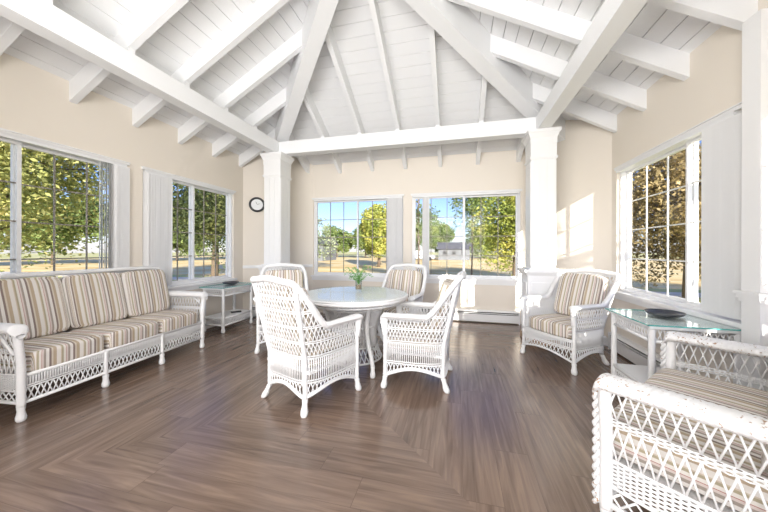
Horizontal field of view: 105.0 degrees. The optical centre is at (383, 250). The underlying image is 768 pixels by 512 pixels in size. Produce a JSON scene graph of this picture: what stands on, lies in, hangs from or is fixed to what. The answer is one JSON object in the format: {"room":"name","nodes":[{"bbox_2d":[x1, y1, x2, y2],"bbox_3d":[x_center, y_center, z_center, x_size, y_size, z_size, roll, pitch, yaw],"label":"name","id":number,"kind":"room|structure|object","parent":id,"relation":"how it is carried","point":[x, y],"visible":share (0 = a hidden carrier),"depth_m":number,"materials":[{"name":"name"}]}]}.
{"room":"sunroom","nodes":[
{"label":"sunroom","id":0,"kind":"room"},
{"bbox_2d":[0,53,242,378],"bbox_3d":[-2.944,-0.193,3.146,0.150,2.870,3.888,0,0,14],"label":"wall","id":1,"kind":"structure","parent":0,"point":[34,101],"depth_m":3.25,"materials":[{"name":"beige paint"}]},
{"bbox_2d":[0,128,130,278],"bbox_3d":[-3.071,-0.214,2.478,0.165,1.511,1.670,0,0,14],"label":"window","id":2,"kind":"structure","parent":1,"relation":"in","point":[16,147],"depth_m":2.49,"materials":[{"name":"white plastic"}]},
{"bbox_2d":[0,132,129,272],"bbox_3d":[-3.021,-0.253,2.477,0.071,1.378,1.592,0,0,14],"label":"vertical blind","id":3,"kind":"object","parent":2,"relation":"attached to","point":[117,174],"visible":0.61,"depth_m":3.11,"materials":[{"name":"white plastic"}]},
{"bbox_2d":[0,317,241,393],"bbox_3d":[-2.867,1.092,3.126,0.015,0.100,3.888,0,0,14],"label":"baseboard","id":4,"kind":"structure","parent":1,"relation":"attached to","point":[207,326],"depth_m":3.02,"materials":[{"name":"white paint"}]},
{"bbox_2d":[141,166,236,290],"bbox_3d":[-2.663,-0.213,4.123,0.165,1.511,1.500,0,0,14],"label":"window","id":5,"kind":"structure","parent":1,"relation":"in","point":[192,283],"depth_m":4.16,"materials":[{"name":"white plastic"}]},
{"bbox_2d":[142,169,233,284],"bbox_3d":[-2.618,-0.251,4.104,0.070,1.378,1.414,0,0,14],"label":"vertical blind","id":6,"kind":"object","parent":5,"relation":"attached to","point":[157,187],"visible":0.7,"depth_m":3.57,"materials":[{"name":"white fabric"}]},
{"bbox_2d":[243,151,312,309],"bbox_3d":[-1.891,-0.298,5.311,1.173,3.085,0.150,0,0,-23],"label":"wall","id":7,"kind":"structure","parent":0,"point":[301,184],"depth_m":5.14,"materials":[{"name":"beige paint"}]},
{"bbox_2d":[253,305,255,315],"bbox_3d":[-1.863,1.045,5.202,0.899,0.200,0.074,0,0,-23],"label":"baseboard heater","id":8,"kind":"object","parent":7,"relation":"attached to","point":[254,308],"visible":0.02,"depth_m":5.02,"materials":[{"name":"white paint"}]},
{"bbox_2d":[249,197,263,211],"bbox_3d":[-2.189,-0.786,5.078,0.260,0.260,0.042,0,0,-23],"label":"wall clock","id":9,"kind":"object","parent":7,"relation":"attached to","point":[256,204],"visible":0.98,"depth_m":5.07,"materials":[{"name":"grey plastic"}]},
{"bbox_2d":[243,264,312,266],"bbox_3d":[-1.858,0.275,5.225,1.170,0.030,0.035,0,0,-23],"label":"trim","id":10,"kind":"structure","parent":7,"relation":"attached to","point":[301,264],"depth_m":5.06,"materials":[{"name":"white paint"}]},
{"bbox_2d":[0,252,700,302],"bbox_3d":[24.076,1.917,97.057,320.000,0.500,320.000,0,0,14],"label":"ground","id":11,"kind":"structure","parent":0,"point":[33,255],"depth_m":75.40,"materials":[{"name":"plant"}]},
{"bbox_2d":[3,270,45,271],"bbox_3d":[-49.633,1.605,9.686,49.000,0.312,34.900,0,0,14],"label":"field","id":12,"kind":"object","parent":11,"relation":"on","point":[3,270],"depth_m":21.04,"materials":[{"name":"yellow plant"}]},
{"bbox_2d":[0,141,107,271],"bbox_3d":[-11.104,-2.591,8.185,7.877,8.328,7.626,0,0,-15],"label":"maple tree","id":13,"kind":"object","parent":11,"relation":"on","point":[36,173],"visible":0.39,"depth_m":8.72,"materials":[{"name":"green plant"}]},
{"bbox_2d":[172,183,225,275],"bbox_3d":[-7.097,-1.413,12.579,4.563,5.997,5.586,0,0,-27],"label":"broadleaf tree","id":14,"kind":"object","parent":11,"relation":"on","point":[183,201],"visible":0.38,"depth_m":11.38,"materials":[{"name":"green plant"}]},
{"bbox_2d":[0,272,700,297],"bbox_3d":[3.126,1.593,12.617,120.000,0.029,1.200,0,0,14],"label":"path","id":15,"kind":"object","parent":11,"relation":"on","point":[677,294],"depth_m":11.16,"materials":[{"name":"grey concrete"}]},
{"bbox_2d":[416,199,440,270],"bbox_3d":[1.610,-1.245,13.621,2.075,5.702,1.288,0,0,2],"label":"broadleaf tree","id":16,"kind":"object","parent":15,"relation":"on","point":[418,213],"visible":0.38,"depth_m":13.52,"materials":[{"name":"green plant"}]},
{"bbox_2d":[467,196,515,275],"bbox_3d":[5.528,-1.110,12.551,3.821,5.456,4.326,0,0,19],"label":"broadleaf tree","id":17,"kind":"object","parent":15,"relation":"on","point":[504,239],"visible":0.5,"depth_m":12.18,"materials":[{"name":"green plant"}]},
{"bbox_2d":[0,256,700,289],"bbox_3d":[10.832,1.774,43.676,120.000,0.312,60.000,0,0,14],"label":"field","id":18,"kind":"object","parent":11,"relation":"on","point":[436,266],"visible":0.29,"depth_m":27.36,"materials":[{"name":"plant"}]},
{"bbox_2d":[0,184,107,264],"bbox_3d":[-34.016,-2.676,30.232,9.811,8.368,10.152,0,0,14],"label":"broadleaf tree","id":19,"kind":"object","parent":18,"relation":"on","point":[65,231],"visible":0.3,"depth_m":29.52,"materials":[{"name":"green plant"}]},
{"bbox_2d":[172,215,208,260],"bbox_3d":[-29.024,-2.567,41.192,9.108,8.179,10.336,0,0,14],"label":"broadleaf tree","id":20,"kind":"object","parent":18,"relation":"on","point":[173,240],"visible":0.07,"depth_m":41.83,"materials":[{"name":"green plant"}]},
{"bbox_2d":[318,216,338,259],"bbox_3d":[-7.340,-0.868,23.119,6.540,4.908,6.307,0,0,17],"label":"broadleaf tree","id":21,"kind":"object","parent":18,"relation":"on","point":[323,226],"visible":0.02,"depth_m":23.74,"materials":[{"name":"green plant"}]},
{"bbox_2d":[318,238,338,260],"bbox_3d":[-11.238,-0.232,46.062,6.800,3.600,5.800,0,0,14],"label":"house","id":22,"kind":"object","parent":18,"relation":"on","point":[321,258],"visible":0.03,"depth_m":44.49,"materials":[{"name":"grey"}]},
{"bbox_2d":[322,224,353,256],"bbox_3d":[-9.814,-2.086,64.439,6.358,7.326,7.407,0,0,-37],"label":"broadleaf tree","id":23,"kind":"object","parent":18,"relation":"on","point":[347,245],"visible":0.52,"depth_m":63.09,"materials":[{"name":"green plant"}]},
{"bbox_2d":[348,223,371,257],"bbox_3d":[-3.810,-2.221,59.270,5.749,7.629,6.763,0,0,-20],"label":"broadleaf tree","id":24,"kind":"object","parent":18,"relation":"on","point":[361,247],"visible":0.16,"depth_m":58.92,"materials":[{"name":"green plant"}]},
{"bbox_2d":[359,203,385,266],"bbox_3d":[-0.300,-1.451,27.963,4.230,6.110,4.727,0,0,-16],"label":"round tree","id":25,"kind":"object","parent":18,"relation":"on","point":[379,213],"visible":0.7,"depth_m":26.82,"materials":[{"name":"yellow plant"}]},
{"bbox_2d":[416,251,434,260],"bbox_3d":[5.978,0.867,46.941,4.200,1.500,1.800,0,0,14],"label":"parked car","id":26,"kind":"object","parent":18,"relation":"on","point":[430,257],"visible":0.33,"depth_m":46.15,"materials":[{"name":"white paint"}]},
{"bbox_2d":[429,220,454,252],"bbox_3d":[10.263,-2.110,56.678,6.421,7.484,7.372,0,0,-5],"label":"broadleaf tree","id":27,"kind":"object","parent":18,"relation":"on","point":[444,229],"visible":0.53,"depth_m":54.62,"materials":[{"name":"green plant"}]},
{"bbox_2d":[436,242,471,259],"bbox_3d":[12.037,0.134,50.590,5.800,3.000,4.800,0,0,14],"label":"house","id":28,"kind":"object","parent":18,"relation":"on","point":[445,248],"visible":0.9,"depth_m":48.90,"materials":[{"name":"grey"}]},
{"bbox_2d":[448,197,499,274],"bbox_3d":[5.536,-2.138,18.778,2.939,7.510,2.987,0,0,-11],"label":"broadleaf tree","id":29,"kind":"object","parent":18,"relation":"on","point":[475,203],"visible":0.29,"depth_m":18.33,"materials":[{"name":"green plant"}]},
{"bbox_2d":[465,227,496,254],"bbox_3d":[18.988,-1.931,57.400,6.811,7.176,7.439,0,0,-29],"label":"broadleaf tree","id":30,"kind":"object","parent":18,"relation":"on","point":[467,240],"visible":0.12,"depth_m":55.88,"materials":[{"name":"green plant"}]},
{"bbox_2d":[632,142,701,297],"bbox_3d":[9.035,-1.367,9.310,4.742,5.993,5.714,0,0,14],"label":"tree","id":31,"kind":"object","parent":11,"relation":"on","point":[657,174],"visible":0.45,"depth_m":9.09,"materials":[{"name":"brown plant"}]},
{"bbox_2d":[0,312,704,511],"bbox_3d":[-0.289,1.209,2.461,5.740,0.120,5.740,0,0,14],"label":"floor","id":32,"kind":"structure","parent":0,"point":[194,431],"depth_m":1.81,"materials":[{"name":"brown wood"}]},
{"bbox_2d":[0,266,207,422],"bbox_3d":[-2.577,0.663,2.772,0.674,0.960,1.665,0,0,11],"label":"wicker sofa","id":33,"kind":"object","parent":32,"relation":"on","point":[35,312],"visible":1,"depth_m":2.52,"materials":[{"name":"white"}]},
{"bbox_2d":[0,277,69,344],"bbox_3d":[-2.853,0.467,2.333,0.233,0.488,0.485,0,0,11],"label":"cushion","id":34,"kind":"object","parent":33,"relation":"on","point":[42,304],"depth_m":2.36,"materials":[{"name":"fabric"}]},
{"bbox_2d":[1,332,103,371],"bbox_3d":[-2.603,0.773,2.284,0.490,0.165,0.481,0,0,11],"label":"seat cushion","id":35,"kind":"object","parent":33,"relation":"on","point":[50,351],"depth_m":2.22,"materials":[{"name":"fabric"}]},
{"bbox_2d":[59,272,127,329],"bbox_3d":[-2.761,0.467,2.807,0.221,0.489,0.485,0,0,11],"label":"cushion","id":36,"kind":"object","parent":33,"relation":"on","point":[98,298],"depth_m":2.75,"materials":[{"name":"fabric"}]},
{"bbox_2d":[68,319,158,348],"bbox_3d":[-2.512,0.773,2.759,0.490,0.165,0.481,0,0,11],"label":"seat cushion","id":37,"kind":"object","parent":33,"relation":"on","point":[117,333],"depth_m":2.68,"materials":[{"name":"fabric"}]},
{"bbox_2d":[119,269,169,317],"bbox_3d":[-2.670,0.468,3.282,0.210,0.490,0.485,0,0,11],"label":"cushion","id":38,"kind":"object","parent":33,"relation":"on","point":[145,291],"depth_m":3.22,"materials":[{"name":"fabric"}]},
{"bbox_2d":[127,310,197,332],"bbox_3d":[-2.420,0.773,3.233,0.490,0.165,0.481,0,0,11],"label":"seat cushion","id":39,"kind":"object","parent":33,"relation":"on","point":[169,321],"depth_m":3.15,"materials":[{"name":"fabric"}]},
{"bbox_2d":[199,282,252,332],"bbox_3d":[-2.307,0.829,4.384,0.407,0.629,0.662,0,0,14],"label":"side table","id":40,"kind":"object","parent":32,"relation":"on","point":[223,315],"visible":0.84,"depth_m":4.25,"materials":[{"name":"white wicker"}]},
{"bbox_2d":[206,309,248,317],"bbox_3d":[-2.307,0.941,4.384,0.305,0.015,0.560,0,0,14],"label":"shelf","id":41,"kind":"object","parent":40,"relation":"attached to","point":[228,314],"depth_m":4.33,"materials":[{"name":"white wicker"}]},
{"bbox_2d":[222,281,238,284],"bbox_3d":[-2.304,0.494,4.425,0.230,0.040,0.230,0,0,14],"label":"shallow bowl","id":42,"kind":"object","parent":40,"relation":"on","point":[225,282],"visible":1,"depth_m":4.39,"materials":[{"name":"grey metal"}]},
{"bbox_2d":[256,151,294,273],"bbox_3d":[-1.694,-0.176,4.676,0.450,2.642,0.450,0,0,14],"label":"column","id":43,"kind":"structure","parent":32,"relation":"on","point":[277,165],"depth_m":4.54,"materials":[{"name":"white paint"}]},
{"bbox_2d":[253,263,308,353],"bbox_3d":[-1.238,0.659,3.672,0.687,0.976,0.718,0,0,-20],"label":"dining chair","id":44,"kind":"object","parent":32,"relation":"on","point":[297,275],"visible":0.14,"depth_m":3.83,"materials":[{"name":"white wicker"}]},
{"bbox_2d":[265,270,302,286],"bbox_3d":[-1.293,0.486,3.812,0.470,0.459,0.218,0,0,-20],"label":"cushion","id":45,"kind":"object","parent":44,"relation":"on","point":[295,275],"depth_m":3.83,"materials":[{"name":"fabric"}]},
{"bbox_2d":[250,275,362,417],"bbox_3d":[-0.630,0.660,2.339,0.687,0.976,0.719,0,0,35],"label":"dining chair","id":46,"kind":"object","parent":32,"relation":"on","point":[286,308],"visible":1,"depth_m":2.13,"materials":[{"name":"white wicker"}]},
{"bbox_2d":[260,284,318,348],"bbox_3d":[-0.713,0.488,2.212,0.470,0.459,0.218,0,0,35],"label":"chair back","id":47,"kind":"object","parent":46,"relation":"on","point":[290,328],"depth_m":2.10,"materials":[{"name":"wicker"}]},
{"bbox_2d":[272,329,351,367],"bbox_3d":[-0.580,0.780,2.403,0.480,0.157,0.490,0,0,35],"label":"seat cushion","id":48,"kind":"object","parent":46,"relation":"on","point":[311,360],"depth_m":2.19,"materials":[{"name":"fabric"}]},
{"bbox_2d":[307,287,407,378],"bbox_3d":[-0.301,0.786,2.990,1.086,0.726,1.086,0,0,14],"label":"round table","id":49,"kind":"object","parent":32,"relation":"on","point":[373,300],"visible":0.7,"depth_m":2.77,"materials":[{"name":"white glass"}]},
{"bbox_2d":[343,264,372,289],"bbox_3d":[-0.276,0.287,3.123,0.353,0.271,0.329,0,0,14],"label":"potted plant","id":50,"kind":"object","parent":49,"relation":"on","point":[358,286],"visible":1,"depth_m":3.11,"materials":[{"name":"green plant"}]},
{"bbox_2d":[365,263,426,342],"bbox_3d":[0.199,0.663,3.731,0.687,0.976,0.718,0,0,27],"label":"dining chair","id":51,"kind":"object","parent":32,"relation":"on","point":[412,282],"visible":0.5,"depth_m":3.81,"materials":[{"name":"white wicker"}]},
{"bbox_2d":[380,306,408,322],"bbox_3d":[0.157,0.782,3.660,0.480,0.157,0.490,0,0,27],"label":"seat cushion","id":52,"kind":"object","parent":51,"relation":"on","point":[391,309],"depth_m":3.48,"materials":[{"name":"fabric"}]},
{"bbox_2d":[387,270,422,300],"bbox_3d":[0.263,0.491,3.868,0.470,0.459,0.218,0,0,27],"label":"cushion","id":53,"kind":"object","parent":51,"relation":"on","point":[410,282],"depth_m":3.82,"materials":[{"name":"fabric"}]},
{"bbox_2d":[380,270,465,393],"bbox_3d":[0.377,0.663,2.661,0.719,0.976,0.687,0,0,16],"label":"dining chair","id":54,"kind":"object","parent":32,"relation":"on","point":[430,341],"visible":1,"depth_m":2.41,"materials":[{"name":"white wicker"}]},
{"bbox_2d":[387,322,444,351],"bbox_3d":[0.299,0.783,2.688,0.490,0.157,0.480,0,0,16],"label":"seat cushion","id":55,"kind":"object","parent":54,"relation":"on","point":[439,346],"depth_m":2.47,"materials":[{"name":"fabric"}]},
{"bbox_2d":[428,278,453,335],"bbox_3d":[0.524,0.491,2.625,0.218,0.459,0.470,0,0,16],"label":"cushion","id":56,"kind":"object","parent":54,"relation":"on","point":[445,330],"depth_m":2.40,"materials":[{"name":"fabric"}]},
{"bbox_2d":[518,126,563,345],"bbox_3d":[1.995,-0.165,3.760,0.450,2.642,0.450,0,0,14],"label":"column","id":57,"kind":"structure","parent":32,"relation":"on","point":[540,271],"depth_m":3.62,"materials":[{"name":"white paint"}]},
{"bbox_2d":[519,268,620,375],"bbox_3d":[1.963,0.678,3.131,0.723,0.955,0.707,0,0,-20],"label":"wicker armchair","id":58,"kind":"object","parent":32,"relation":"on","point":[581,300],"visible":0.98,"depth_m":2.99,"materials":[{"name":"white wicker"}]},
{"bbox_2d":[529,313,601,338],"bbox_3d":[1.897,0.787,3.107,0.510,0.157,0.510,0,0,-20],"label":"seat cushion","id":59,"kind":"object","parent":58,"relation":"on","point":[558,325],"depth_m":3.00,"materials":[{"name":"fabric"}]},
{"bbox_2d":[554,273,608,320],"bbox_3d":[2.117,0.491,3.187,0.220,0.469,0.500,0,0,-20],"label":"cushion","id":60,"kind":"object","parent":58,"relation":"on","point":[573,288],"depth_m":3.14,"materials":[{"name":"fabric"}]},
{"bbox_2d":[605,308,740,384],"bbox_3d":[2.096,0.826,2.176,0.557,0.659,0.587,0,0,14],"label":"side table","id":61,"kind":"object","parent":32,"relation":"on","point":[620,318],"visible":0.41,"depth_m":2.10,"materials":[{"name":"white wicker"}]},
{"bbox_2d":[616,363,685,382],"bbox_3d":[2.096,0.953,2.176,0.455,0.015,0.485,0,0,14],"label":"shelf","id":62,"kind":"object","parent":61,"relation":"attached to","point":[639,373],"depth_m":2.32,"materials":[{"name":"white paint"}]},
{"bbox_2d":[644,309,686,318],"bbox_3d":[2.088,0.476,2.191,0.230,0.040,0.230,0,0,14],"label":"shallow bowl","id":63,"kind":"object","parent":61,"relation":"on","point":[662,313],"visible":1,"depth_m":2.19,"materials":[{"name":"black ceramic"}]},
{"bbox_2d":[592,331,767,511],"bbox_3d":[1.514,0.674,1.276,1.226,0.960,0.688,0,0,-36],"label":"wicker loveseat","id":64,"kind":"object","parent":32,"relation":"on","point":[701,441],"visible":1,"depth_m":1.11,"materials":[{"name":"white wicker"}]},
{"bbox_2d":[612,399,767,511],"bbox_3d":[1.263,0.783,1.201,0.493,0.165,0.490,0,0,-36],"label":"seat cushion","id":65,"kind":"object","parent":64,"relation":"on","point":[736,446],"depth_m":1.07,"materials":[{"name":"fabric"}]},
{"bbox_2d":[644,368,767,418],"bbox_3d":[1.666,0.785,1.489,0.493,0.165,0.490,0,0,-36],"label":"seat cushion","id":66,"kind":"object","parent":64,"relation":"on","point":[753,401],"depth_m":1.48,"materials":[{"name":"fabric"}]},
{"bbox_2d":[761,417,767,472],"bbox_3d":[1.427,0.479,0.973,0.497,0.490,0.210,0,0,-36],"label":"cushion","id":67,"kind":"object","parent":64,"relation":"on","point":[763,458],"depth_m":0.92,"materials":[{"name":"fabric"}]},
{"bbox_2d":[0,0,757,173],"bbox_3d":[-0.279,-2.252,2.461,5.940,1.722,5.940,0,0,14],"label":"ceiling","id":68,"kind":"structure","parent":0,"point":[314,82],"depth_m":3.19,"materials":[{"name":"white paint"}]},
{"bbox_2d":[313,150,522,323],"bbox_3d":[0.444,-0.184,5.109,3.600,2.870,0.150,0,0,14],"label":"wall","id":69,"kind":"structure","parent":0,"point":[499,170],"depth_m":4.95,"materials":[{"name":"beige paint"}]},
{"bbox_2d":[311,194,403,281],"bbox_3d":[-0.482,-0.207,5.300,1.750,1.511,0.165,0,0,14],"label":"window","id":70,"kind":"structure","parent":69,"relation":"in","point":[339,276],"depth_m":5.33,"materials":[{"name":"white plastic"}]},
{"bbox_2d":[314,196,401,270],"bbox_3d":[-0.488,-0.245,5.260,1.658,1.378,0.056,0,0,14],"label":"vertical blind","id":71,"kind":"object","parent":70,"relation":"attached to","point":[394,203],"visible":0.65,"depth_m":5.08,"materials":[{"name":"white plastic"}]},
{"bbox_2d":[323,307,519,324],"bbox_3d":[0.510,1.051,4.974,3.300,0.200,0.074,0,0,14],"label":"baseboard heater","id":72,"kind":"object","parent":69,"relation":"attached to","point":[499,316],"visible":0.44,"depth_m":4.67,"materials":[{"name":"white paint"}]},
{"bbox_2d":[411,189,521,285],"bbox_3d":[1.316,-0.202,4.854,1.775,1.511,0.165,0,0,14],"label":"window","id":73,"kind":"structure","parent":69,"relation":"in","point":[480,279],"depth_m":4.81,"materials":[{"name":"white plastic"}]},
{"bbox_2d":[413,191,518,276],"bbox_3d":[1.304,-0.240,4.818,1.670,1.378,0.050,0,0,14],"label":"vertical blind","id":74,"kind":"object","parent":73,"relation":"attached to","point":[425,198],"visible":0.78,"depth_m":4.94,"materials":[{"name":"white fabric"}]},
{"bbox_2d":[523,120,611,336],"bbox_3d":[2.519,-0.292,4.103,0.150,3.098,1.206,0,0,-28],"label":"wall","id":75,"kind":"structure","parent":0,"point":[584,160],"depth_m":3.81,"materials":[{"name":"beige paint"}]},
{"bbox_2d":[604,337,607,345],"bbox_3d":[2.443,1.107,4.061,0.015,0.100,1.200,0,0,-28],"label":"baseboard","id":76,"kind":"structure","parent":75,"relation":"attached to","point":[606,339],"depth_m":3.57,"materials":[{"name":"white paint"}]},
{"bbox_2d":[611,0,767,382],"bbox_3d":[2.361,-0.178,1.726,0.150,2.870,3.687,0,0,14],"label":"wall","id":77,"kind":"structure","parent":0,"point":[713,86],"depth_m":2.44,"materials":[{"name":"beige paint"}]},
{"bbox_2d":[608,332,694,373],"bbox_3d":[2.472,1.057,2.662,0.074,0.200,1.640,0,0,14],"label":"baseboard heater","id":78,"kind":"object","parent":77,"relation":"attached to","point":[632,351],"visible":0.24,"depth_m":2.99,"materials":[{"name":"white paint"}]},
{"bbox_2d":[614,102,741,328],"bbox_3d":[2.547,-0.198,2.634,0.165,1.511,1.660,0,0,14],"label":"window","id":79,"kind":"structure","parent":77,"relation":"in","point":[689,305],"depth_m":2.59,"materials":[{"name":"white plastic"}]},
{"bbox_2d":[616,110,741,319],"bbox_3d":[2.509,-0.237,2.649,0.056,1.378,1.549,0,0,14],"label":"vertical blind","id":80,"kind":"object","parent":79,"relation":"attached to","point":[721,156],"visible":0.98,"depth_m":2.04,"materials":[{"name":"white fabric"}]},
{"bbox_2d":[733,8,767,391],"bbox_3d":[2.224,-0.119,1.749,0.124,2.550,0.164,0,0,14],"label":"column","id":81,"kind":"structure","parent":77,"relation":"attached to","point":[753,294],"depth_m":1.73,"materials":[{"name":"white paint"}]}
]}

